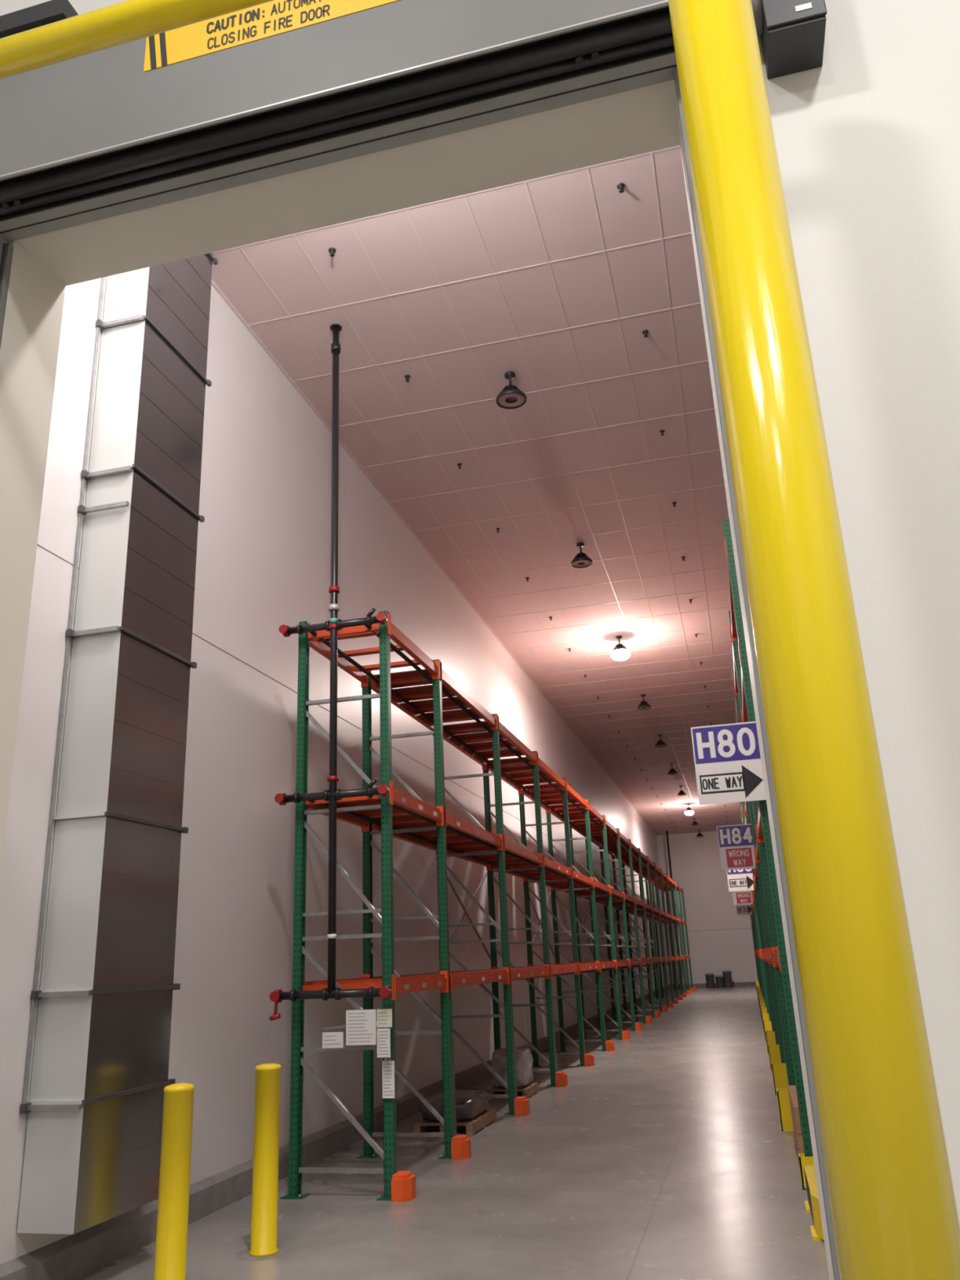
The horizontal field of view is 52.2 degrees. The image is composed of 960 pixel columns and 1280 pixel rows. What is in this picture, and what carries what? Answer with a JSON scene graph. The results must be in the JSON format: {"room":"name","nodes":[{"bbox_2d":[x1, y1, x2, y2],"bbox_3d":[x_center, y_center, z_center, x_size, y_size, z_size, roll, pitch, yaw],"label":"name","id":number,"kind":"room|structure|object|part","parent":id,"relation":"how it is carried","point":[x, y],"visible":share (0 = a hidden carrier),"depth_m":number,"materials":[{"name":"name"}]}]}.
{"room":"warehouse","nodes":[
{"label":"warehouse","id":0,"kind":"room"},
{"bbox_2d":[0,276,670,1264],"bbox_3d":[3.114,6.902,28.575,0.300,7.903,51.510,-7,-19,13],"label":"wall","id":1,"kind":"structure","parent":0,"point":[263,561],"depth_m":9.50,"materials":[{"name":"white paint"}]},
{"bbox_2d":[17,252,217,1234],"bbox_3d":[-2.463,-0.137,7.045,0.396,7.543,0.999,-7,-19,13],"label":"air duct","id":2,"kind":"object","parent":1,"relation":"attached to","point":[95,1105],"visible":0.91,"depth_m":6.50,"materials":[{"name":"metal"}]},
{"bbox_2d":[0,984,671,1279],"bbox_3d":[3.448,10.522,27.334,0.070,0.230,51.510,-7,-19,13],"label":"baseboard","id":3,"kind":"structure","parent":1,"relation":"attached to","point":[73,1256],"depth_m":7.21,"materials":[{"name":"concrete"}]},
{"bbox_2d":[37,543,662,901],"bbox_3d":[3.243,6.453,28.682,0.004,0.006,51.510,-7,-19,13],"label":"trim","id":4,"kind":"structure","parent":1,"relation":"attached to","point":[37,544],"depth_m":9.58,"materials":[{"name":"white metal"}]},
{"bbox_2d":[76,986,829,1279],"bbox_3d":[4.067,8.729,21.279,15.390,0.200,64.010,-7,-19,13],"label":"floor","id":5,"kind":"structure","parent":0,"point":[669,1156],"depth_m":7.53,"materials":[{"name":"concrete"}]},
{"bbox_2d":[153,1083,195,1279],"bbox_3d":[-1.695,3.062,5.428,0.188,1.112,0.188,-7,-19,13],"label":"bollard","id":6,"kind":"object","parent":5,"relation":"on","point":[171,1250],"visible":1,"depth_m":5.39,"materials":[{"name":"yellow metal"}]},
{"bbox_2d":[235,1245,291,1261],"bbox_3d":[-1.378,3.902,6.237,0.350,0.002,0.348,-7,-19,13],"label":"footing","id":7,"kind":"object","parent":5,"relation":"on","point":[243,1255],"depth_m":6.18,"materials":[{"name":"grey concrete"}]},
{"bbox_2d":[248,1063,280,1257],"bbox_3d":[-1.400,3.374,6.411,0.188,1.112,0.188,-7,-19,13],"label":"bollard","id":8,"kind":"object","parent":5,"relation":"on","point":[268,1076],"visible":1,"depth_m":6.34,"materials":[{"name":"yellow metal"}]},
{"bbox_2d":[413,1089,496,1136],"bbox_3d":[-0.261,5.142,10.703,0.640,0.348,1.023,-7,-19,13],"label":"pallet","id":9,"kind":"object","parent":5,"relation":"on","point":[473,1114],"visible":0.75,"depth_m":10.37,"materials":[{"name":"brown wood"}]},
{"bbox_2d":[0,0,959,1279],"bbox_3d":[-0.844,0.025,2.658,3.607,5.081,0.340,-7,-19,13],"label":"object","id":10,"kind":"structure","parent":5,"relation":"on","point":[895,1216],"depth_m":2.12,"materials":[{"name":"yellow paint"}]},
{"bbox_2d":[280,610,696,1201],"bbox_3d":[4.393,8.439,28.462,1.081,4.811,43.754,-7,-19,13],"label":"rack","id":11,"kind":"object","parent":5,"relation":"on","point":[399,1186],"visible":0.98,"depth_m":11.46,"materials":[{"name":"green metal"}]},
{"bbox_2d":[322,1008,395,1097],"bbox_3d":[-0.963,3.313,7.844,0.595,0.663,0.121,-7,-19,13],"label":"notices","id":12,"kind":"object","parent":11,"relation":"attached to","point":[361,1024],"visible":1,"depth_m":7.82,"materials":[{"name":"white paper"}]},
{"bbox_2d":[488,1047,537,1099],"bbox_3d":[0.438,5.763,13.077,0.520,0.598,0.680,-7,-19,13],"label":"pallet","id":13,"kind":"object","parent":5,"relation":"on","point":[523,1057],"visible":0.77,"depth_m":12.85,"materials":[{"name":"brown wood"}]},
{"bbox_2d":[666,831,683,989],"bbox_3d":[10.080,13.659,49.983,0.098,7.891,1.313,-1,-18,-5],"label":"standpipe","id":14,"kind":"object","parent":5,"relation":"on","point":[667,836],"visible":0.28,"depth_m":51.08,"materials":[{"name":"metal"}]},
{"bbox_2d":[704,973,714,987],"bbox_3d":[11.716,17.327,49.858,0.500,0.720,0.492,-7,-19,13],"label":"waste bin","id":15,"kind":"object","parent":5,"relation":"on","point":[709,977],"visible":0.97,"depth_m":49.71,"materials":[{"name":"grey plastic"}]},
{"bbox_2d":[714,974,724,987],"bbox_3d":[12.181,17.328,49.730,0.500,0.600,0.492,-7,-19,13],"label":"waste bin","id":16,"kind":"object","parent":5,"relation":"on","point":[719,979],"visible":0.99,"depth_m":49.58,"materials":[{"name":"grey plastic"}]},
{"bbox_2d":[721,970,732,987],"bbox_3d":[12.555,17.178,49.675,0.500,0.820,0.492,-7,-19,13],"label":"waste bin","id":17,"kind":"object","parent":5,"relation":"on","point":[726,974],"visible":1,"depth_m":49.53,"materials":[{"name":"grey plastic"}]},
{"bbox_2d":[722,519,813,1190],"bbox_3d":[8.052,7.591,27.420,1.040,5.474,42.078,-7,-19,13],"label":"rack","id":18,"kind":"object","parent":5,"relation":"on","point":[773,987],"visible":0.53,"depth_m":10.12,"materials":[{"name":"green metal"}]},
{"bbox_2d":[690,721,766,804],"bbox_3d":[2.114,1.030,8.229,0.607,0.663,0.039,-6,-19,10],"label":"aisle sign","id":19,"kind":"object","parent":18,"relation":"attached to","point":[727,757],"visible":0.97,"depth_m":8.23,"materials":[{"name":"white plastic"}]},
{"bbox_2d":[716,823,755,870],"bbox_3d":[3.944,3.143,14.885,0.607,0.663,0.040,-6,-19,10],"label":"aisle sign","id":20,"kind":"object","parent":18,"relation":"attached to","point":[735,842],"visible":0.98,"depth_m":14.89,"materials":[{"name":"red plastic"}]},
{"bbox_3d":[3.928,3.296,14.836,0.376,0.278,0.002,-7,-19,13],"label":"red panel","id":21,"kind":"part","parent":20,"relation":"part of","materials":[{"name":"red plastic"}]},
{"bbox_2d":[726,868,753,891],"bbox_3d":[5.410,4.835,20.214,0.607,0.663,0.040,-6,-19,10],"label":"aisle sign","id":22,"kind":"object","parent":18,"relation":"attached to","point":[739,880],"visible":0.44,"depth_m":20.18,"materials":[{"name":"white plastic"}]},
{"bbox_2d":[732,890,752,905],"bbox_3d":[7.048,6.726,26.170,0.607,0.663,0.039,-6,-19,10],"label":"aisle sign","id":23,"kind":"object","parent":18,"relation":"attached to","point":[743,897],"visible":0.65,"depth_m":26.13,"materials":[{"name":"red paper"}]},
{"bbox_3d":[7.032,6.879,26.121,0.376,0.278,0.002,-7,-19,13],"label":"red panel","id":24,"kind":"part","parent":23,"relation":"part of","materials":[{"name":"red plastic"}]},
{"bbox_2d":[736,904,751,915],"bbox_3d":[9.030,9.016,33.380,0.607,0.663,0.039,-6,-19,10],"label":"aisle sign","id":25,"kind":"object","parent":18,"relation":"attached to","point":[742,909],"visible":0.45,"depth_m":33.33,"materials":[{"name":"white plastic"}]},
{"bbox_2d":[787,1085,804,1166],"bbox_3d":[2.999,4.092,8.202,0.710,0.516,1.360,-7,-19,13],"label":"wooden pallet","id":26,"kind":"object","parent":5,"relation":"on","point":[797,1137],"visible":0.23,"depth_m":7.98,"materials":[{"name":"brown wood"}]},
{"bbox_2d":[803,1165,823,1239],"bbox_3d":[2.546,3.632,6.306,0.850,0.240,1.105,-7,-19,13],"label":"guard","id":27,"kind":"object","parent":5,"relation":"on","point":[812,1205],"visible":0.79,"depth_m":6.19,"materials":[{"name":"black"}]},
{"bbox_2d":[211,146,742,835],"bbox_3d":[7.290,2.582,28.960,9.202,0.200,51.810,-7,-19,13],"label":"ceiling","id":28,"kind":"structure","parent":0,"point":[563,204],"depth_m":11.72,"materials":[{"name":"tile"}]},
{"bbox_2d":[269,324,681,1021],"bbox_3d":[3.694,5.747,27.211,1.039,6.590,39.787,-7,-19,13],"label":"pipe","id":29,"kind":"object","parent":28,"relation":"hanging from","point":[334,624],"visible":0.94,"depth_m":8.96,"materials":[{"name":"metal"}]},
{"bbox_2d":[211,145,742,835],"bbox_3d":[7.257,2.643,28.788,8.602,0.020,51.510,-7,-19,13],"label":"grid","id":30,"kind":"object","parent":28,"relation":"attached to","point":[213,284],"depth_m":11.98,"materials":[{"name":"white metal"}]},
{"bbox_2d":[496,371,526,408],"bbox_3d":[0.340,-2.791,10.842,0.336,0.342,0.336,-7,-19,13],"label":"light","id":31,"kind":"object","parent":28,"relation":"hanging from","point":[511,397],"visible":1,"depth_m":10.79,"materials":[{"name":"black metal"}]},
{"bbox_2d":[328,182,728,827],"bbox_3d":[5.584,2.862,29.169,2.694,0.061,44.690,-7,-19,13],"label":"sprinkler head","id":32,"kind":"object","parent":28,"relation":"attached to","point":[620,186],"visible":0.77,"depth_m":12.20},
{"bbox_2d":[571,542,592,568],"bbox_3d":[1.589,-1.348,15.387,0.336,0.342,0.336,-7,-19,13],"label":"light","id":33,"kind":"object","parent":28,"relation":"hanging from","point":[581,560],"visible":1,"depth_m":15.33,"materials":[{"name":"black metal"}]},
{"bbox_2d":[610,635,630,661],"bbox_3d":[2.843,0.172,19.907,0.400,0.502,0.400,-7,-19,13],"label":"light","id":34,"kind":"object","parent":28,"relation":"hanging from","point":[620,653],"visible":1,"depth_m":19.75,"materials":[{"name":"white glass"}]},
{"bbox_2d":[637,694,651,709],"bbox_3d":[4.089,1.539,24.478,0.336,0.342,0.336,-7,-19,13],"label":"light","id":35,"kind":"object","parent":28,"relation":"hanging from","point":[644,704],"visible":1,"depth_m":24.41,"materials":[{"name":"black metal"}]},
{"bbox_2d":[654,734,666,747],"bbox_3d":[5.339,2.982,29.023,0.336,0.342,0.336,-7,-19,13],"label":"light","id":36,"kind":"object","parent":28,"relation":"hanging from","point":[660,744],"visible":1,"depth_m":28.96,"materials":[{"name":"black metal"}]},
{"bbox_2d":[667,764,677,774],"bbox_3d":[6.589,4.425,33.568,0.336,0.342,0.336,-7,-19,13],"label":"light","id":37,"kind":"object","parent":28,"relation":"hanging from","point":[672,771],"visible":1,"depth_m":33.50,"materials":[{"name":"black metal"}]},
{"bbox_2d":[677,786,686,795],"bbox_3d":[7.839,5.868,38.114,0.336,0.342,0.336,-7,-19,13],"label":"light","id":38,"kind":"object","parent":28,"relation":"hanging from","point":[681,793],"visible":1,"depth_m":38.05,"materials":[{"name":"black metal"}]},
{"bbox_2d":[684,804,693,815],"bbox_3d":[9.092,7.387,42.634,0.400,0.502,0.400,-7,-19,13],"label":"light","id":39,"kind":"object","parent":28,"relation":"hanging from","point":[688,811],"visible":1,"depth_m":42.49,"materials":[{"name":"white glass"}]},
{"bbox_2d":[691,817,698,825],"bbox_3d":[10.339,8.754,47.204,0.336,0.342,0.336,-7,-19,13],"label":"light","id":40,"kind":"object","parent":28,"relation":"hanging from","point":[694,823],"visible":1,"depth_m":47.13,"materials":[{"name":"black metal"}]},
{"bbox_2d":[696,829,702,836],"bbox_3d":[11.589,10.197,51.750,0.336,0.342,0.336,-7,-19,13],"label":"light","id":41,"kind":"object","parent":28,"relation":"hanging from","point":[699,834],"visible":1,"depth_m":51.68,"materials":[{"name":"black metal"}]},
{"bbox_2d":[0,0,959,1279],"bbox_3d":[-1.182,-1.180,4.153,14.790,8.330,0.432,-7,-19,13],"label":"wall","id":42,"kind":"structure","parent":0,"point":[867,140],"depth_m":3.20,"materials":[{"name":"white paint"}]},
{"bbox_2d":[0,0,668,181],"bbox_3d":[-0.890,-2.462,4.146,3.486,0.912,0.333,-7,-19,13],"label":"hood","id":43,"kind":"object","parent":42,"relation":"attached to","point":[104,101],"visible":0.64,"depth_m":3.92,"materials":[{"name":"grey metal"}]},
{"bbox_2d":[0,0,78,38],"bbox_3d":[-1.930,-2.823,4.502,0.986,0.100,0.170,-7,-19,13],"label":"control box","id":44,"kind":"object","parent":43,"relation":"on","point":[53,11],"visible":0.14,"depth_m":4.44,"materials":[{"name":"grey metal"}]},
{"bbox_2d":[143,0,399,71],"bbox_3d":[-0.796,-2.556,3.977,1.266,0.233,0.006,-7,-19,13],"label":"label","id":45,"kind":"object","parent":43,"relation":"attached to","point":[274,17],"visible":0.99,"depth_m":4.01,"materials":[{"name":"yellow"}]},
{"bbox_2d":[0,6,674,215],"bbox_3d":[-0.848,-2.046,4.003,3.320,0.080,0.273,-7,-19,13],"label":"seal","id":46,"kind":"object","parent":43,"relation":"attached to","point":[649,31],"visible":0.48,"depth_m":3.85,"materials":[{"name":"black rubber"}]},
{"bbox_2d":[0,45,677,242],"bbox_3d":[-0.714,-2.038,4.020,3.010,0.066,0.205,-7,-19,13],"label":"bar","id":47,"kind":"object","parent":43,"relation":"attached to","point":[658,66],"visible":0.88,"depth_m":3.99,"materials":[{"name":"grey metal"}]},
{"bbox_2d":[0,79,834,1279],"bbox_3d":[-0.541,0.377,3.523,2.978,4.931,0.361,-7,-19,13],"label":"door frame","id":48,"kind":"structure","parent":42,"relation":"attached to","point":[646,119],"depth_m":4.26,"materials":[{"name":"beige paint"}]},
{"bbox_3d":[-0.594,0.341,3.315,3.170,4.872,0.075,-7,-19,13],"label":"guide rails","id":49,"kind":"part","parent":42,"relation":"part of","materials":[{"name":"metal"}]},
{"bbox_2d":[751,0,826,79],"bbox_3d":[1.022,-2.421,3.671,0.434,0.620,0.216,-7,-19,13],"label":"motor housing","id":50,"kind":"object","parent":42,"relation":"attached to","point":[792,42],"visible":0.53,"depth_m":3.52,"materials":[{"name":"grey metal"}]},
{"bbox_2d":[795,2,812,12],"bbox_3d":[1.143,-2.235,3.460,0.055,0.025,0.002,-7,-19,13],"label":"sticker","id":51,"kind":"object","parent":50,"relation":"attached to","point":[806,6],"visible":1,"depth_m":3.46,"materials":[{"name":"white paper"}]},
{"bbox_2d":[656,831,757,984],"bbox_3d":[13.984,13.967,51.440,9.202,7.903,0.300,-7,-19,13],"label":"wall","id":52,"kind":"structure","parent":0,"point":[695,861],"depth_m":51.68,"materials":[{"name":"white paint"}]},
{"bbox_2d":[672,928,748,932],"bbox_3d":[13.990,14.995,50.943,8.402,0.020,0.012,-7,-19,13],"label":"trim","id":53,"kind":"structure","parent":52,"relation":"attached to","point":[740,928],"depth_m":51.36,"materials":[{"name":"grey metal"}]},
{"bbox_2d":[672,982,755,988],"bbox_3d":[14.128,17.565,50.063,8.532,0.200,0.060,-7,-19,13],"label":"baseboard","id":54,"kind":"structure","parent":52,"relation":"attached to","point":[734,984],"depth_m":50.32,"materials":[{"name":"concrete"}]}
]}

